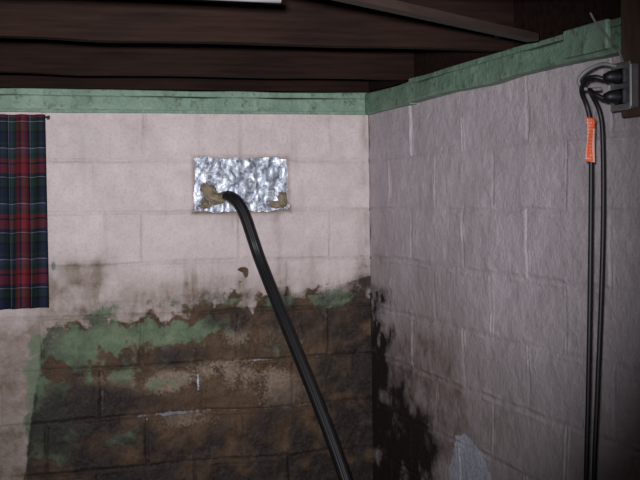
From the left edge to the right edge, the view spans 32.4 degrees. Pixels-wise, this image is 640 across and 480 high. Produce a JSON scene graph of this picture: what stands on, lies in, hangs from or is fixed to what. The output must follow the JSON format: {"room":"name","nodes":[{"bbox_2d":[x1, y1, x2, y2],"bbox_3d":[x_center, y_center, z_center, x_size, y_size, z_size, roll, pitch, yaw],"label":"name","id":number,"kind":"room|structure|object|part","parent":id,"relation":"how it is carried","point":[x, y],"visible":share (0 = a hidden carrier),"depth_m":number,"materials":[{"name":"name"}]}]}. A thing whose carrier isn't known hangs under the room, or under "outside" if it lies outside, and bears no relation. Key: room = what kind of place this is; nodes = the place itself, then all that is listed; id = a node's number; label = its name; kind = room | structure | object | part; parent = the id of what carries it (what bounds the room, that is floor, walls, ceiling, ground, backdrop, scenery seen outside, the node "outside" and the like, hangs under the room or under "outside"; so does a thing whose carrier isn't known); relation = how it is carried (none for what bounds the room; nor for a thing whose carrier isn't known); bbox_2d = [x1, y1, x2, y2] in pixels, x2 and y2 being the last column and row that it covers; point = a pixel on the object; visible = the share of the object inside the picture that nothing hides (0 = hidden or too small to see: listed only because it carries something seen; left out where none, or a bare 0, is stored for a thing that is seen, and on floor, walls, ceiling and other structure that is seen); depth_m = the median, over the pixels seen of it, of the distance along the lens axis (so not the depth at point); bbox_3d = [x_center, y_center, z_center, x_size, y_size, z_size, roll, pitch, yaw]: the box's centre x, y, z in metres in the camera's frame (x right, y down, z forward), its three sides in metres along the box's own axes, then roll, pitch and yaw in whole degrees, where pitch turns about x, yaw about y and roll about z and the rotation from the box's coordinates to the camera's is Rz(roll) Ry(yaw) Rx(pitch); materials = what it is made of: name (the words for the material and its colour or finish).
{"room":"basement","nodes":[
{"label":"basement","id":0,"kind":"room"},
{"bbox_2d":[0,112,372,479],"bbox_3d":[-1.414,0.512,4.117,3.400,2.000,0.040,-2,2,-17],"label":"wall","id":1,"kind":"structure","parent":0,"point":[159,350],"depth_m":4.36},
{"bbox_2d":[0,114,49,309],"bbox_3d":[-1.446,-0.090,4.017,0.912,0.738,0.108,-2,2,-17],"label":"plaid curtain","id":2,"kind":"object","parent":1,"relation":"hanging from","point":[24,282],"visible":1,"depth_m":4.10,"materials":[{"name":"fabric"}]},
{"bbox_2d":[0,109,364,114],"bbox_3d":[-1.416,-0.477,4.035,3.399,0.015,0.008,-2,2,-17],"label":"bead","id":3,"kind":"object","parent":1,"relation":"attached to","point":[1,110],"visible":0.98,"depth_m":4.29,"materials":[{"name":"green paint"}]},
{"bbox_2d":[0,88,365,110],"bbox_3d":[-1.431,-0.519,4.080,3.399,0.093,0.098,-2,2,-17],"label":"trim","id":4,"kind":"structure","parent":1,"relation":"on","point":[10,98],"depth_m":4.30,"materials":[{"name":"green paint"}]},
{"bbox_2d":[0,73,369,92],"bbox_3d":[-1.419,-0.667,4.082,3.430,0.199,0.044,-2,2,-17],"label":"joist","id":5,"kind":"object","parent":4,"relation":"on","point":[7,80],"visible":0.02,"depth_m":4.33,"materials":[{"name":"brown wood"}]},
{"bbox_2d":[193,156,289,212],"bbox_3d":[-0.313,-0.224,4.414,0.407,0.234,0.059,-2,2,-17],"label":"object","id":6,"kind":"object","parent":1,"relation":"attached to","point":[261,183],"visible":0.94,"depth_m":4.43,"materials":[{"name":"metal"}]},
{"bbox_2d":[0,38,413,80],"bbox_3d":[-1.284,-0.650,3.584,3.398,0.208,0.049,-2,2,-17],"label":"joist","id":7,"kind":"object","parent":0,"point":[33,56],"depth_m":3.83,"materials":[{"name":"brown wood"}]},
{"bbox_2d":[0,0,513,51],"bbox_3d":[-1.050,-0.625,2.819,3.398,0.208,0.048,-2,2,-17],"label":"joist","id":8,"kind":"object","parent":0,"point":[292,23],"depth_m":3.06,"materials":[{"name":"brown wood"}]},
{"bbox_2d":[369,56,639,479],"bbox_3d":[0.975,0.548,2.114,0.015,2.000,5.200,-2,2,-17],"label":"wall","id":9,"kind":"structure","parent":0,"point":[478,198],"depth_m":3.40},
{"bbox_2d":[365,17,620,114],"bbox_3d":[0.972,-0.484,2.064,0.112,0.096,5.169,-2,2,-17],"label":"trim","id":10,"kind":"structure","parent":9,"relation":"on","point":[507,65],"depth_m":3.40,"materials":[{"name":"green paint"}]},
{"bbox_2d":[369,0,620,91],"bbox_3d":[0.977,-0.631,2.071,0.041,0.199,5.190,-2,2,-17],"label":"joist","id":11,"kind":"object","parent":10,"relation":"on","point":[548,18],"visible":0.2,"depth_m":3.16,"materials":[{"name":"brown wood"}]},
{"bbox_2d":[563,19,610,58],"bbox_3d":[0.677,-0.510,2.800,0.017,0.074,0.210,-2,2,-17],"label":"block","id":12,"kind":"object","parent":9,"relation":"attached to","point":[585,39],"visible":0.98,"depth_m":2.78,"materials":[{"name":"green paint"}]},
{"bbox_2d":[621,0,639,116],"bbox_3d":[0.749,-0.515,2.552,0.021,0.449,0.155,-2,2,-17],"label":"board","id":13,"kind":"object","parent":9,"relation":"attached to","point":[630,9],"depth_m":2.58,"materials":[{"name":"brown wood"}]},
{"bbox_2d":[577,12,638,111],"bbox_3d":[0.669,-0.432,2.620,0.092,0.254,0.189,-2,2,-24],"label":"electrical outlet box","id":14,"kind":"object","parent":13,"relation":"attached to","point":[623,77],"visible":0.98,"depth_m":2.56,"materials":[{"name":"grey metal"}]},
{"bbox_2d":[579,75,603,479],"bbox_3d":[0.545,0.579,2.502,0.079,1.922,0.444,1,3,39],"label":"power cord","id":15,"kind":"object","parent":14,"relation":"hanging from","point":[590,77],"visible":1,"depth_m":2.66,"materials":[{"name":"black plastic"}]},
{"bbox_2d":[585,117,595,161],"bbox_3d":[0.649,-0.241,2.640,0.028,0.109,0.007,-2,2,-17],"label":"tag","id":16,"kind":"object","parent":15,"relation":"attached to","point":[591,122],"visible":1,"depth_m":2.64,"materials":[{"name":"orange plastic"}]},
{"bbox_2d":[587,88,605,479],"bbox_3d":[0.603,0.593,2.454,0.080,1.895,0.528,0,2,22],"label":"power cord","id":17,"kind":"object","parent":14,"relation":"hanging from","point":[594,95],"visible":1,"depth_m":2.67,"materials":[{"name":"black plastic"}]},
{"bbox_2d":[615,68,623,84],"bbox_3d":[0.701,-0.383,2.578,0.006,0.035,0.036,-2,2,-17],"label":"receptacle","id":18,"kind":"object","parent":14,"relation":"attached to","point":[619,72],"depth_m":2.56,"materials":[{"name":"black plastic"}]},
{"bbox_2d":[615,88,623,104],"bbox_3d":[0.702,-0.336,2.580,0.006,0.036,0.036,-2,2,-17],"label":"receptacle","id":19,"kind":"object","parent":14,"relation":"attached to","point":[619,92],"depth_m":2.56,"materials":[{"name":"black plastic"}]},
{"bbox_3d":[0.704,-0.360,2.580,0.002,0.112,0.083,-2,2,-17],"label":"plate","id":20,"kind":"part","parent":14,"relation":"part of","materials":[{"name":"metal"}]},
{"bbox_3d":[-0.655,-0.709,1.602,3.650,0.040,5.450,-2,2,-17],"label":"ceiling","id":21,"kind":"structure","parent":0,"visible":0},
{"bbox_2d":[219,0,280,3],"bbox_3d":[-0.403,-0.497,2.203,0.670,0.023,0.020,-2,2,-17],"label":"light fixture","id":22,"kind":"object","parent":21,"relation":"attached to","point":[259,1],"visible":1,"depth_m":2.28,"materials":[{"name":"paint"}]},
{"bbox_2d":[333,0,538,41],"bbox_3d":[0.218,-0.518,2.497,0.036,0.021,1.129,1,3,38],"label":"batten","id":23,"kind":"object","parent":21,"relation":"attached to","point":[391,6],"visible":1,"depth_m":2.57,"materials":[{"name":"brown wood"}]},
{"bbox_3d":[-0.617,1.649,1.688,3.650,0.120,5.450,-2,2,-17],"label":"floor","id":24,"kind":"structure","parent":0,"visible":0},
{"bbox_2d":[222,190,351,479],"bbox_3d":[0.086,0.661,3.677,0.357,1.679,1.709,-2,2,-21],"label":"hose","id":25,"kind":"object","parent":24,"relation":"on","point":[322,415],"visible":1,"depth_m":4.16,"materials":[{"name":"rubber"}]}
]}

